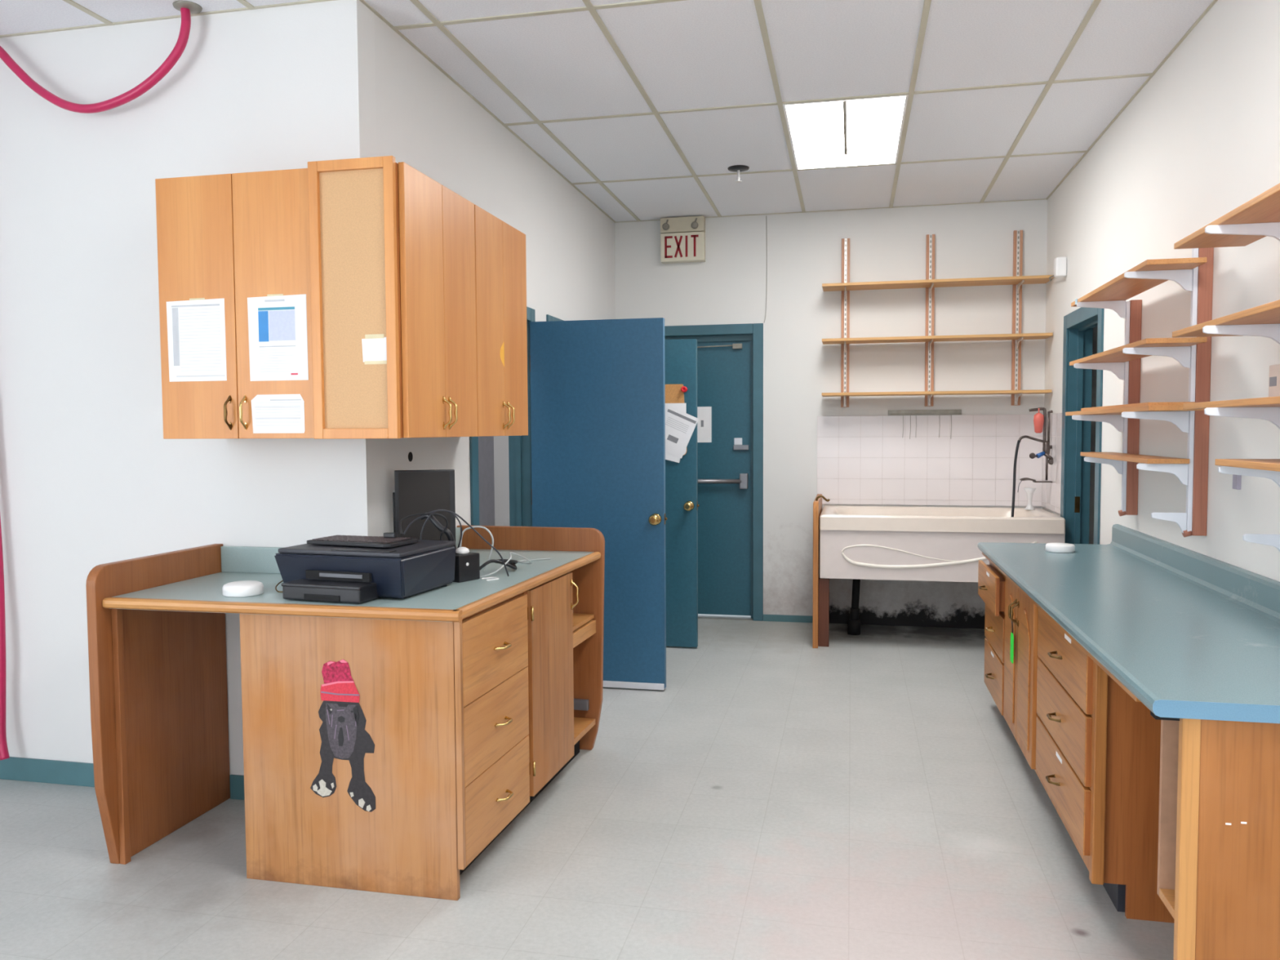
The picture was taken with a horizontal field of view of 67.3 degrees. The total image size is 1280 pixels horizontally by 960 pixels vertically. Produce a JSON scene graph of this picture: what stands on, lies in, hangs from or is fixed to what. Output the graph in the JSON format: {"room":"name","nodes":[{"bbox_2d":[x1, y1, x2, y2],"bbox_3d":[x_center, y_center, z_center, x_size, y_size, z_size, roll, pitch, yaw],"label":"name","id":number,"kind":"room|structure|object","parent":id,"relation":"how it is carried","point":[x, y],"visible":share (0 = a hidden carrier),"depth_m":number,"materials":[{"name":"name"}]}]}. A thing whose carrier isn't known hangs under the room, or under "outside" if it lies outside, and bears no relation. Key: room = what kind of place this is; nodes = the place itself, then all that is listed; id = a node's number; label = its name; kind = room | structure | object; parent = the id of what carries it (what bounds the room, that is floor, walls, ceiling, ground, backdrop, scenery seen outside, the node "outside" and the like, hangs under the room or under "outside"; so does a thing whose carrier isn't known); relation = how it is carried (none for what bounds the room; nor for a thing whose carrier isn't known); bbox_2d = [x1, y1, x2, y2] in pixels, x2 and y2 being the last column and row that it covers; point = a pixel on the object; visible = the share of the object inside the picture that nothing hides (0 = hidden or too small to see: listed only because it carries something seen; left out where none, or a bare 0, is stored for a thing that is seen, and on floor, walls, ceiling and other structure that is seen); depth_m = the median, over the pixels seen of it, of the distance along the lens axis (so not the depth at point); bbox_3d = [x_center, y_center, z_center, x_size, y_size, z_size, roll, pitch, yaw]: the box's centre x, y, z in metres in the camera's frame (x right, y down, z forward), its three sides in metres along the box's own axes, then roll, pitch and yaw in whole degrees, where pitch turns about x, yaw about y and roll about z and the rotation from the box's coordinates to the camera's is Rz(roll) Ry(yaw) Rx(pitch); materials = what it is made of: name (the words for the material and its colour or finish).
{"room":"veterinary clinic","nodes":[
{"label":"veterinary clinic","id":0,"kind":"room"},
{"bbox_2d":[0,0,384,775],"bbox_3d":[-2.391,-0.261,3.921,2.844,2.999,0.130,0,3,12],"label":"wall","id":1,"kind":"structure","parent":0,"point":[90,477],"depth_m":3.75,"materials":[{"name":"paint"}]},
{"bbox_2d":[0,756,244,799],"bbox_3d":[-2.467,1.192,3.944,2.700,0.095,0.010,0,3,12],"label":"baseboard","id":2,"kind":"structure","parent":1,"relation":"attached to","point":[14,768],"depth_m":3.92,"materials":[{"name":"rubber"}]},
{"bbox_2d":[155,168,314,439],"bbox_3d":[-1.349,-0.598,3.421,0.594,0.897,0.362,0,3,12],"label":"upper cabinet","id":3,"kind":"object","parent":1,"relation":"attached to","point":[235,237],"visible":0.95,"depth_m":3.28,"materials":[{"name":"orange wood"}]},
{"bbox_2d":[166,297,226,382],"bbox_3d":[-1.530,-0.483,3.314,0.228,0.284,0.001,0,3,12],"label":"paper","id":4,"kind":"object","parent":3,"relation":"attached to","point":[196,326],"visible":1,"depth_m":3.31,"materials":[{"name":"grey paper"}]},
{"bbox_2d":[247,293,308,381],"bbox_3d":[-1.224,-0.482,3.247,0.222,0.290,0.001,0,3,12],"label":"paper","id":5,"kind":"object","parent":3,"relation":"attached to","point":[277,322],"visible":1,"depth_m":3.25,"materials":[{"name":"grey paper"}]},
{"bbox_2d":[251,394,304,433],"bbox_3d":[-1.229,-0.225,3.262,0.200,0.131,0.001,0,3,12],"label":"paper","id":6,"kind":"object","parent":3,"relation":"attached to","point":[271,413],"visible":1,"depth_m":3.26,"materials":[{"name":"grey paper"}]},
{"bbox_2d":[220,546,284,573],"bbox_3d":[-1.311,0.305,3.635,0.606,0.099,0.021,0,3,12],"label":"backsplash","id":7,"kind":"structure","parent":1,"relation":"attached to","point":[247,559],"depth_m":3.66,"materials":[{"name":"green laminate"}]},
{"bbox_2d":[478,435,494,525],"bbox_3d":[-1.605,-0.360,5.736,0.100,2.999,3.757,0,3,12],"label":"wall","id":8,"kind":"structure","parent":0,"point":[486,443],"depth_m":7.42,"materials":[{"name":"paint"}]},
{"bbox_2d":[373,13,615,533],"bbox_3d":[-0.648,-0.354,5.526,0.130,2.999,3.757,0,3,12],"label":"wall","id":9,"kind":"structure","parent":0,"point":[424,121],"depth_m":4.62,"materials":[{"name":"paint"}]},
{"bbox_2d":[307,155,477,439],"bbox_3d":[-0.850,-0.609,3.463,0.359,0.913,0.638,0,3,12],"label":"upper cabinet","id":10,"kind":"object","parent":9,"relation":"attached to","point":[392,247],"visible":1,"depth_m":3.19,"materials":[{"name":"brown wood"}]},
{"bbox_2d":[361,333,386,364],"bbox_3d":[-0.872,-0.430,3.164,0.095,0.098,0.001,0,3,12],"label":"note card","id":11,"kind":"object","parent":10,"relation":"attached to","point":[374,346],"visible":1,"depth_m":3.16,"materials":[{"name":"white paper"}]},
{"bbox_2d":[408,452,413,462],"bbox_3d":[-0.936,-0.095,3.917,0.002,0.039,0.040,0,3,12],"label":"hole","id":12,"kind":"object","parent":9,"relation":"attached to","point":[410,455],"depth_m":3.91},
{"bbox_2d":[455,527,460,548],"bbox_3d":[-0.916,0.286,3.967,0.021,0.099,0.840,0,3,12],"label":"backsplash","id":13,"kind":"structure","parent":9,"relation":"attached to","point":[457,529],"depth_m":4.34,"materials":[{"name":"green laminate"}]},
{"bbox_2d":[474,204,528,436],"bbox_3d":[-0.715,-0.636,4.071,0.357,0.899,0.598,0,3,12],"label":"upper cabinet","id":14,"kind":"object","parent":9,"relation":"attached to","point":[500,264],"visible":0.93,"depth_m":4.01,"materials":[{"name":"brown wood"}]},
{"bbox_2d":[469,306,535,526],"bbox_3d":[-0.756,0.118,5.020,0.142,2.110,0.955,0,3,12],"label":"trim","id":15,"kind":"structure","parent":9,"relation":"attached to","point":[519,446],"depth_m":5.39,"materials":[{"name":"teal paint"}]},
{"bbox_2d":[546,314,563,321],"bbox_3d":[-0.516,0.060,6.110,0.142,2.110,0.810,0,3,12],"label":"trim","id":16,"kind":"structure","parent":9,"relation":"attached to","point":[548,317],"depth_m":5.71,"materials":[{"name":"teal paint"}]},
{"bbox_2d":[529,317,666,690],"bbox_3d":[-0.232,0.135,5.311,0.778,2.022,0.199,0,3,12],"label":"door","id":17,"kind":"structure","parent":9,"relation":"in","point":[597,387],"depth_m":5.27,"materials":[{"name":"teal paint"}]},
{"bbox_2d":[664,338,699,647],"bbox_3d":[0.003,0.090,6.312,0.779,1.998,0.199,0,3,12],"label":"door","id":18,"kind":"structure","parent":9,"relation":"in","point":[682,505],"depth_m":6.24,"materials":[{"name":"teal paint"}]},
{"bbox_2d":[665,384,687,455],"bbox_3d":[0.099,-0.388,6.236,0.413,0.460,0.013,0,3,12],"label":"paper","id":19,"kind":"object","parent":18,"relation":"attached to","point":[674,397],"visible":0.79,"depth_m":6.20,"materials":[{"name":"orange paper"}]},
{"bbox_2d":[665,451,679,462],"bbox_3d":[0.190,-0.266,6.215,0.259,0.310,0.001,0,3,12],"label":"paper","id":20,"kind":"object","parent":19,"relation":"attached to","point":[668,456],"visible":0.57,"depth_m":6.22,"materials":[{"name":"paper"}]},
{"bbox_2d":[665,405,698,457],"bbox_3d":[0.226,-0.310,6.203,0.311,0.343,0.001,0,3,12],"label":"paper","id":21,"kind":"object","parent":19,"relation":"attached to","point":[680,425],"visible":0.93,"depth_m":6.20,"materials":[{"name":"paper"}]},
{"bbox_2d":[680,386,687,392],"bbox_3d":[0.283,-0.582,6.165,0.038,0.038,0.028,0,3,12],"label":"pin","id":22,"kind":"object","parent":19,"relation":"attached to","point":[683,388],"visible":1,"depth_m":6.15,"materials":[{"name":"red plastic"}]},
{"bbox_2d":[0,618,1173,959],"bbox_3d":[-0.457,1.375,1.684,8.000,0.060,13.147,0,3,12],"label":"floor","id":23,"kind":"structure","parent":0,"point":[868,795],"depth_m":3.23,"materials":[{"name":"plastic"}]},
{"bbox_2d":[85,524,604,900],"bbox_3d":[-0.964,0.743,3.700,1.336,1.000,1.505,0,3,12],"label":"desk","id":24,"kind":"object","parent":23,"relation":"on","point":[476,695],"depth_m":3.10,"materials":[{"name":"brown laminate"}]},
{"bbox_2d":[275,580,283,592],"bbox_3d":[-1.192,0.356,3.239,0.058,0.036,0.074,0,3,12],"label":"cable","id":25,"kind":"object","parent":24,"relation":"on","point":[282,580],"visible":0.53,"depth_m":3.22,"materials":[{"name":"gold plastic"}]},
{"bbox_2d":[310,658,375,812],"bbox_3d":[-0.926,0.789,2.980,0.224,0.474,0.002,0,3,12],"label":"sticker","id":26,"kind":"object","parent":24,"relation":"attached to","point":[344,735],"visible":1,"depth_m":2.98,"materials":[{"name":"black paper"}]},
{"bbox_2d":[110,549,594,622],"bbox_3d":[-0.967,0.368,3.689,1.256,0.036,1.413,0,3,12],"label":"countertop","id":27,"kind":"structure","parent":24,"relation":"on","point":[453,596],"depth_m":3.30,"materials":[{"name":"green laminate"}]},
{"bbox_2d":[274,539,455,603],"bbox_3d":[-0.927,0.296,3.216,0.488,0.157,0.444,1,3,18],"label":"printer","id":28,"kind":"object","parent":24,"relation":"on","point":[310,572],"visible":0.94,"depth_m":3.08,"materials":[{"name":"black plastic"}]},
{"bbox_2d":[281,578,378,603],"bbox_3d":[-0.986,0.353,3.064,0.292,0.052,0.111,1,3,18],"label":"paper tray","id":29,"kind":"object","parent":28,"relation":"on","point":[338,590],"depth_m":3.02,"materials":[{"name":"black plastic"}]},
{"bbox_2d":[306,532,417,547],"bbox_3d":[-0.943,0.198,3.258,0.345,0.033,0.190,1,3,19],"label":"lid","id":30,"kind":"object","parent":28,"relation":"on","point":[389,540],"visible":1,"depth_m":3.21,"materials":[{"name":"black plastic"}]},
{"bbox_2d":[399,512,448,540],"bbox_3d":[-0.716,0.235,3.407,0.106,0.247,0.297,2,4,33],"label":"cable","id":31,"kind":"object","parent":24,"relation":"on","point":[424,513],"visible":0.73,"depth_m":3.35,"materials":[{"name":"black plastic"}]},
{"bbox_2d":[392,469,455,541],"bbox_3d":[-0.838,0.153,3.740,0.234,0.386,0.130,-1,3,-18],"label":"monitor","id":32,"kind":"object","parent":24,"relation":"on","point":[415,491],"visible":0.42,"depth_m":3.72,"materials":[{"name":"black plastic"}]},
{"bbox_2d":[419,514,456,550],"bbox_3d":[-0.728,0.235,3.536,0.129,0.236,0.114,0,3,12],"label":"cable","id":33,"kind":"object","parent":24,"relation":"on","point":[433,519],"visible":0.53,"depth_m":3.48,"materials":[{"name":"black plastic"}]},
{"bbox_2d":[419,511,462,548],"bbox_3d":[-0.713,0.231,3.472,0.140,0.252,0.095,-2,3,-29],"label":"cable","id":34,"kind":"object","parent":24,"relation":"on","point":[428,517],"visible":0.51,"depth_m":3.47,"materials":[{"name":"grey plastic"}]},
{"bbox_2d":[403,509,509,576],"bbox_3d":[-0.652,0.229,3.413,0.390,0.256,0.039,-2,3,-30],"label":"cable","id":35,"kind":"object","parent":24,"relation":"on","point":[445,510],"visible":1,"depth_m":3.42,"materials":[{"name":"grey plastic"}]},
{"bbox_2d":[452,551,479,582],"bbox_3d":[-0.637,0.312,3.453,0.074,0.096,0.104,2,4,35],"label":"box","id":36,"kind":"object","parent":24,"relation":"on","point":[467,566],"visible":0.73,"depth_m":3.42,"materials":[{"name":"black plastic"}]},
{"bbox_2d":[455,546,469,554],"bbox_3d":[-0.638,0.252,3.450,0.050,0.024,0.050,0,3,12],"label":"dome","id":37,"kind":"object","parent":36,"relation":"on","point":[460,550],"visible":0.99,"depth_m":3.43,"materials":[{"name":"plastic"}]},
{"bbox_2d":[459,525,493,570],"bbox_3d":[-0.623,0.260,3.658,0.143,0.172,0.007,0,3,12],"label":"cable","id":38,"kind":"object","parent":24,"relation":"on","point":[473,526],"visible":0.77,"depth_m":3.65,"materials":[{"name":"plastic"}]},
{"bbox_2d":[481,577,499,581],"bbox_3d":[-0.538,0.356,3.465,0.056,0.006,0.049,-2,4,-36],"label":"cable","id":39,"kind":"object","parent":24,"relation":"on","point":[489,578],"visible":1,"depth_m":3.47,"materials":[{"name":"white plastic"}]},
{"bbox_2d":[480,559,518,569],"bbox_3d":[-0.528,0.320,3.654,0.103,0.053,0.251,1,3,20],"label":"cable","id":40,"kind":"object","parent":24,"relation":"on","point":[512,562],"visible":0.84,"depth_m":3.63,"materials":[{"name":"black plastic"}]},
{"bbox_2d":[480,551,550,577],"bbox_3d":[-0.479,0.308,3.746,0.105,0.074,0.535,0,3,12],"label":"cable","id":41,"kind":"object","parent":24,"relation":"on","point":[509,553],"visible":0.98,"depth_m":3.71,"materials":[{"name":"plastic"}]},
{"bbox_2d":[573,613,594,631],"bbox_3d":[-0.449,0.609,4.125,0.430,0.018,0.371,0,3,12],"label":"shelf","id":42,"kind":"object","parent":24,"relation":"attached to","point":[581,621],"depth_m":4.15,"materials":[{"name":"brown wood"}]},
{"bbox_2d":[573,717,595,745],"bbox_3d":[-0.445,1.080,4.150,0.432,0.025,0.371,0,3,12],"label":"shelf","id":43,"kind":"object","parent":24,"relation":"attached to","point":[582,726],"depth_m":4.17,"materials":[{"name":"brown wood"}]},
{"bbox_2d":[812,493,830,648],"bbox_3d":[1.262,0.582,6.631,0.106,0.992,0.817,0,3,12],"label":"board","id":44,"kind":"object","parent":23,"relation":"on","point":[820,585],"visible":0.96,"depth_m":6.29,"materials":[{"name":"brown wood"}]},
{"bbox_2d":[847,578,860,635],"bbox_3d":[1.491,0.831,6.688,0.089,0.485,0.090,0,3,12],"label":"drain pipe","id":45,"kind":"object","parent":23,"relation":"on","point":[854,622],"visible":0.88,"depth_m":6.66,"materials":[{"name":"plastic"}]},
{"bbox_2d":[977,560,1005,715],"bbox_3d":[1.973,0.788,4.579,0.683,0.784,0.643,0,3,12],"label":"base cabinet","id":46,"kind":"object","parent":23,"relation":"on","point":[991,581],"visible":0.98,"depth_m":4.55,"materials":[{"name":"brown wood"}]},
{"bbox_2d":[1003,577,1039,773],"bbox_3d":[1.845,0.823,3.917,0.648,0.784,0.703,0,3,12],"label":"base cabinet","id":47,"kind":"object","parent":23,"relation":"on","point":[1020,698],"visible":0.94,"depth_m":3.84,"materials":[{"name":"brown wood"}]},
{"bbox_2d":[1009,613,1013,663],"bbox_3d":[1.541,0.655,3.992,0.014,0.206,0.060,0,3,12],"label":"tag","id":48,"kind":"object","parent":47,"relation":"hanging from","point":[1011,655],"visible":0.97,"depth_m":3.98,"materials":[{"name":"green plastic"}]},
{"bbox_2d":[1035,608,1174,923],"bbox_3d":[1.676,0.855,3.147,0.648,0.802,0.870,0,3,12],"label":"base cabinet","id":49,"kind":"object","parent":23,"relation":"on","point":[1098,747],"visible":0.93,"depth_m":2.79,"materials":[{"name":"brown wood"}]},
{"bbox_2d":[977,524,1279,723],"bbox_3d":[1.752,0.375,3.449,0.667,0.159,2.960,0,3,12],"label":"countertop","id":50,"kind":"structure","parent":49,"relation":"on","point":[1184,633],"depth_m":2.98,"materials":[{"name":"blue laminate"}]},
{"bbox_2d":[1156,718,1279,959],"bbox_3d":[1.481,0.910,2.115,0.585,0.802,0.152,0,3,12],"label":"base cabinet","id":51,"kind":"object","parent":23,"relation":"on","point":[1219,855],"visible":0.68,"depth_m":2.08,"materials":[{"name":"orange wood"}]},
{"bbox_2d":[0,0,1213,222],"bbox_3d":[-0.550,-1.671,1.184,8.000,0.080,12.447,0,3,12],"label":"ceiling","id":52,"kind":"structure","parent":0,"point":[687,54],"depth_m":4.28,"materials":[{"name":"tile"}]},
{"bbox_2d":[0,8,191,760],"bbox_3d":[-2.161,-0.305,3.738,1.044,2.885,0.070,0,3,12],"label":"hose","id":53,"kind":"object","parent":52,"relation":"hanging from","point":[185,25],"visible":1,"depth_m":3.67,"materials":[{"name":"rubber"}]},
{"bbox_2d":[172,0,202,13],"bbox_3d":[-1.669,-1.742,3.545,0.100,0.010,0.100,0,3,12],"label":"flange","id":54,"kind":"object","parent":52,"relation":"attached to","point":[194,8],"visible":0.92,"depth_m":3.53,"materials":[{"name":"metal"}]},
{"bbox_2d":[0,0,1217,222],"bbox_3d":[-1.387,-1.631,1.319,5.908,0.005,12.147,0,3,12],"label":"grid","id":55,"kind":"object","parent":52,"relation":"attached to","point":[592,9],"depth_m":4.41,"materials":[{"name":"metal"}]},
{"bbox_2d":[727,164,749,182],"bbox_3d":[0.592,-1.835,5.780,0.130,0.082,0.130,0,3,12],"label":"sprinkler","id":56,"kind":"object","parent":52,"relation":"attached to","point":[736,168],"visible":1,"depth_m":5.76,"materials":[{"name":"black metal"}]},
{"bbox_2d":[782,94,908,169],"bbox_3d":[1.104,-1.839,5.163,0.586,0.016,1.196,0,3,12],"label":"recessed light","id":57,"kind":"object","parent":52,"relation":"in","point":[864,131],"visible":1,"depth_m":5.06,"materials":[{"name":"white plastic"}]},
{"bbox_2d":[493,200,1097,628],"bbox_3d":[0.848,-0.451,7.220,7.664,2.999,0.200,0,3,12],"label":"wall","id":58,"kind":"structure","parent":0,"point":[972,240],"depth_m":6.96,"materials":[{"name":"paint"}]},
{"bbox_2d":[660,215,705,263],"bbox_3d":[0.316,-1.776,7.107,0.324,0.320,0.110,0,3,12],"label":"exit sign","id":59,"kind":"object","parent":58,"relation":"attached to","point":[682,239],"visible":1,"depth_m":7.08,"materials":[{"name":"plastic"}]},
{"bbox_2d":[662,219,669,230],"bbox_3d":[0.190,-1.881,7.084,0.052,0.078,0.021,0,3,12],"label":"lamp","id":60,"kind":"object","parent":59,"relation":"attached to","point":[665,223],"depth_m":7.08,"materials":[{"name":"metal"}]},
{"bbox_2d":[691,217,697,228],"bbox_3d":[0.400,-1.880,7.038,0.052,0.078,0.021,0,3,12],"label":"lamp","id":61,"kind":"object","parent":59,"relation":"attached to","point":[694,220],"depth_m":7.03,"materials":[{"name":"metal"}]},
{"bbox_2d":[664,323,763,621],"bbox_3d":[0.424,-0.058,7.328,1.043,2.207,0.212,0,3,12],"label":"trim","id":62,"kind":"structure","parent":58,"relation":"attached to","point":[753,332],"depth_m":7.14,"materials":[{"name":"teal paint"}]},
{"bbox_2d":[697,340,751,615],"bbox_3d":[0.406,-0.027,7.303,0.867,2.112,0.118,0,3,12],"label":"door","id":63,"kind":"structure","parent":58,"relation":"in","point":[723,367],"depth_m":7.27,"materials":[{"name":"teal paint"}]},
{"bbox_2d":[697,406,711,442],"bbox_3d":[0.436,-0.420,7.293,0.216,0.270,0.002,0,3,12],"label":"notice","id":64,"kind":"object","parent":63,"relation":"attached to","point":[704,414],"visible":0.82,"depth_m":7.28,"materials":[{"name":"white paper"}]},
{"bbox_2d":[697,613,752,620],"bbox_3d":[0.431,1.042,7.391,0.894,0.004,0.200,0,3,12],"label":"threshold","id":65,"kind":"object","parent":58,"relation":"attached to","point":[700,615],"depth_m":7.31,"materials":[{"name":"metal"}]},
{"bbox_2d":[764,240,767,321],"bbox_3d":[0.919,-1.542,7.041,0.024,0.776,0.004,0,3,12],"label":"wire","id":66,"kind":"object","parent":58,"relation":"attached to","point":[766,241],"visible":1,"depth_m":7.04,"materials":[{"name":"metal"}]},
{"bbox_2d":[763,613,813,622],"bbox_3d":[1.106,1.028,7.133,0.381,0.050,0.012,0,3,12],"label":"baseboard","id":67,"kind":"structure","parent":58,"relation":"attached to","point":[780,618],"depth_m":7.13,"materials":[{"name":"rubber"}]},
{"bbox_2d":[840,238,849,407],"bbox_3d":[1.455,-1.123,6.812,0.058,1.205,0.264,0,3,12],"label":"shelf rail","id":68,"kind":"object","parent":58,"relation":"attached to","point":[845,331],"visible":0.98,"depth_m":6.91,"materials":[{"name":"metal"}]},
{"bbox_2d":[821,389,1051,396],"bbox_3d":[2.032,-0.603,6.680,1.505,0.019,0.260,0,3,12],"label":"shelf board","id":69,"kind":"object","parent":68,"relation":"on","point":[1038,391],"visible":0.98,"depth_m":6.58,"materials":[{"name":"brown wood"}]},
{"bbox_2d":[822,333,1053,344],"bbox_3d":[2.029,-0.978,6.660,1.505,0.019,0.260,0,3,12],"label":"shelf board","id":70,"kind":"object","parent":68,"relation":"on","point":[1026,335],"visible":0.96,"depth_m":6.59,"materials":[{"name":"brown wood"}]},
{"bbox_2d":[822,275,1053,291],"bbox_3d":[2.027,-1.357,6.640,1.505,0.019,0.260,0,3,12],"label":"shelf board","id":71,"kind":"object","parent":68,"relation":"on","point":[1037,279],"visible":0.88,"depth_m":6.59,"materials":[{"name":"brown wood"}]},
{"bbox_2d":[888,409,961,439],"bbox_3d":[2.026,-0.396,6.849,0.502,0.207,0.022,0,3,12],"label":"hook rail","id":72,"kind":"object","parent":58,"relation":"attached to","point":[893,412],"visible":1,"depth_m":6.84,"materials":[{"name":"metal"}]},
{"bbox_2d":[924,234,934,406],"bbox_3d":[2.025,-1.119,6.687,0.058,1.205,0.264,0,3,12],"label":"shelf rail","id":73,"kind":"object","parent":58,"relation":"attached to","point":[930,243],"visible":0.96,"depth_m":6.78,"materials":[{"name":"metal"}]},
{"bbox_2d":[817,413,1062,514],"bbox_3d":[1.986,-0.124,6.558,1.552,0.644,0.636,0,3,12],"label":"backsplash","id":74,"kind":"structure","parent":58,"relation":"attached to","point":[862,460],"depth_m":6.85,"materials":[{"name":"white tile"}]},
{"bbox_2d":[819,505,1065,582],"bbox_3d":[1.979,0.417,6.474,1.488,0.415,0.815,0,3,12],"label":"sink","id":75,"kind":"object","parent":58,"relation":"attached to","point":[886,543],"visible":0.81,"depth_m":6.14,"materials":[{"name":"beige ceramic"}]},
{"bbox_2d":[819,505,1065,533],"bbox_3d":[1.979,0.403,6.473,1.488,0.387,0.815,0,3,12],"label":"basin","id":76,"kind":"object","parent":75,"relation":"in","point":[833,519],"depth_m":6.15,"materials":[{"name":"beige ceramic"}]},
{"bbox_2d":[1023,487,1035,510],"bbox_3d":[2.657,0.128,6.548,0.080,0.150,0.078,0,3,12],"label":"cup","id":77,"kind":"object","parent":75,"relation":"on","point":[1029,491],"visible":1,"depth_m":6.53,"materials":[{"name":"plastic"}]},
{"bbox_2d":[1010,230,1024,405],"bbox_3d":[2.593,-1.116,6.562,0.058,1.205,0.264,0,3,12],"label":"shelf rail","id":78,"kind":"object","parent":58,"relation":"attached to","point":[1017,234],"visible":0.94,"depth_m":6.66,"materials":[{"name":"metal"}]},
{"bbox_2d":[1042,0,1279,582],"bbox_3d":[1.576,-0.120,0.748,0.140,2.999,12.147,0,3,12],"label":"wall","id":79,"kind":"structure","parent":0,"point":[1199,141],"depth_m":3.83,"materials":[{"name":"beige paint"}]},
{"bbox_2d":[1011,407,1053,516],"bbox_3d":[2.579,-0.117,6.353,0.313,0.725,0.102,-1,3,-10],"label":"tub faucet","id":80,"kind":"object","parent":79,"relation":"attached to","point":[1046,448],"visible":1,"depth_m":6.35,"materials":[{"name":"black plastic"}]},
{"bbox_2d":[1033,408,1044,433],"bbox_3d":[2.635,-0.392,6.351,0.064,0.163,0.063,0,3,12],"label":"sprayer","id":81,"kind":"object","parent":80,"relation":"hanging from","point":[1038,418],"visible":1,"depth_m":6.33,"materials":[{"name":"plastic"}]},
{"bbox_2d":[1017,477,1052,492],"bbox_3d":[2.622,0.034,6.397,0.216,0.094,0.112,0,3,12],"label":"faucet","id":82,"kind":"object","parent":79,"relation":"attached to","point":[1024,478],"visible":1,"depth_m":6.37,"materials":[{"name":"grey metal"}]},
{"bbox_2d":[1048,257,1066,280],"bbox_3d":[2.667,-1.341,6.166,0.065,0.120,0.352,0,3,12],"label":"sensor","id":83,"kind":"object","parent":79,"relation":"attached to","point":[1060,263],"visible":1,"depth_m":6.00,"materials":[{"name":"plastic"}]},
{"bbox_2d":[1060,306,1104,544],"bbox_3d":[2.636,0.059,5.606,0.152,2.125,0.950,0,3,12],"label":"door frame","id":84,"kind":"structure","parent":79,"relation":"attached to","point":[1079,324],"depth_m":5.96,"materials":[{"name":"teal paint"}]},
{"bbox_2d":[1071,299,1142,515],"bbox_3d":[2.183,-0.332,4.511,0.289,1.006,0.036,0,3,12],"label":"shelf bracket","id":85,"kind":"object","parent":79,"relation":"attached to","point":[1129,371],"visible":0.97,"depth_m":4.48,"materials":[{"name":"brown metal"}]},
{"bbox_2d":[1069,337,1207,365],"bbox_3d":[2.065,-0.536,4.072,0.201,0.019,1.255,0,3,12],"label":"shelf board","id":86,"kind":"object","parent":85,"relation":"on","point":[1116,354],"visible":0.82,"depth_m":3.75,"materials":[{"name":"wood"}]},
{"bbox_2d":[1121,247,1213,537],"bbox_3d":[1.986,-0.348,3.635,0.299,1.130,0.036,0,3,12],"label":"shelf bracket","id":87,"kind":"object","parent":79,"relation":"attached to","point":[1198,280],"visible":0.94,"depth_m":3.61,"materials":[{"name":"white metal"}]},
{"bbox_2d":[1080,452,1189,463],"bbox_3d":[2.110,-0.099,4.157,0.146,0.019,1.095,0,3,12],"label":"shelf board","id":88,"kind":"object","parent":87,"relation":"attached to","point":[1144,459],"visible":1,"depth_m":3.89,"materials":[{"name":"wood"}]},
{"bbox_2d":[1065,404,1204,415],"bbox_3d":[2.083,-0.296,4.135,0.191,0.019,1.390,0,3,12],"label":"shelf board","id":89,"kind":"object","parent":87,"relation":"on","point":[1172,407],"visible":0.66,"depth_m":3.67,"materials":[{"name":"wood"}]},
{"bbox_2d":[1080,401,1195,410],"bbox_3d":[2.079,-0.309,4.073,0.160,0.014,1.070,0,3,12],"label":"board","id":90,"kind":"object","parent":89,"relation":"on","point":[1173,402],"visible":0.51,"depth_m":3.69,"materials":[{"name":"wood"}]},
{"bbox_2d":[1071,257,1207,306],"bbox_3d":[2.067,-0.822,4.067,0.198,0.019,1.235,0,3,12],"label":"shelf board","id":91,"kind":"object","parent":87,"relation":"on","point":[1119,288],"visible":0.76,"depth_m":3.92,"materials":[{"name":"wood"}]},
{"bbox_2d":[1232,474,1240,489],"bbox_3d":[2.061,-0.005,3.319,0.014,0.073,0.040,0,3,12],"label":"light switch","id":92,"kind":"object","parent":79,"relation":"attached to","point":[1236,478],"visible":0.56,"depth_m":3.30,"materials":[{"name":"plastic"}]},
{"bbox_2d":[1202,222,1279,551],"bbox_3d":[1.793,-0.302,2.778,0.307,1.130,0.036,0,3,12],"label":"shelf brackets","id":93,"kind":"object","parent":79,"relation":"attached to","point":[1272,414],"visible":1,"depth_m":2.78,"materials":[{"name":"white metal"}]},
{"bbox_2d":[1172,299,1279,337],"bbox_3d":[1.707,-0.442,2.468,0.211,0.019,1.392,0,3,12],"label":"shelf board","id":94,"kind":"object","parent":93,"relation":"on","point":[1268,313],"visible":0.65,"depth_m":2.69,"materials":[{"name":"wood"}]},
{"bbox_2d":[1173,182,1279,248],"bbox_3d":[1.706,-0.730,2.453,0.211,0.019,1.392,0,3,12],"label":"shelf board","id":95,"kind":"object","parent":93,"relation":"on","point":[1264,207],"visible":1,"depth_m":2.73,"materials":[{"name":"wood"}]},
{"bbox_2d":[1182,395,1279,408],"bbox_3d":[1.704,-0.202,2.434,0.201,0.019,1.300,0,3,12],"label":"shelf board","id":96,"kind":"object","parent":93,"relation":"on","point":[1269,402],"visible":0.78,"depth_m":2.67,"materials":[{"name":"wood"}]},
{"bbox_2d":[1268,364,1279,396],"bbox_3d":[1.793,-0.270,2.598,0.086,0.096,0.225,0,3,12],"label":"box","id":97,"kind":"object","parent":79,"relation":"attached to","point":[1274,370],"visible":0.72,"depth_m":2.68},
{"bbox_2d":[1214,458,1279,471],"bbox_3d":[1.682,-0.026,2.315,0.191,0.019,1.040,0,3,12],"label":"shelf board","id":98,"kind":"object","parent":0,"point":[1271,464],"visible":1,"depth_m":2.63,"materials":[{"name":"wood"}]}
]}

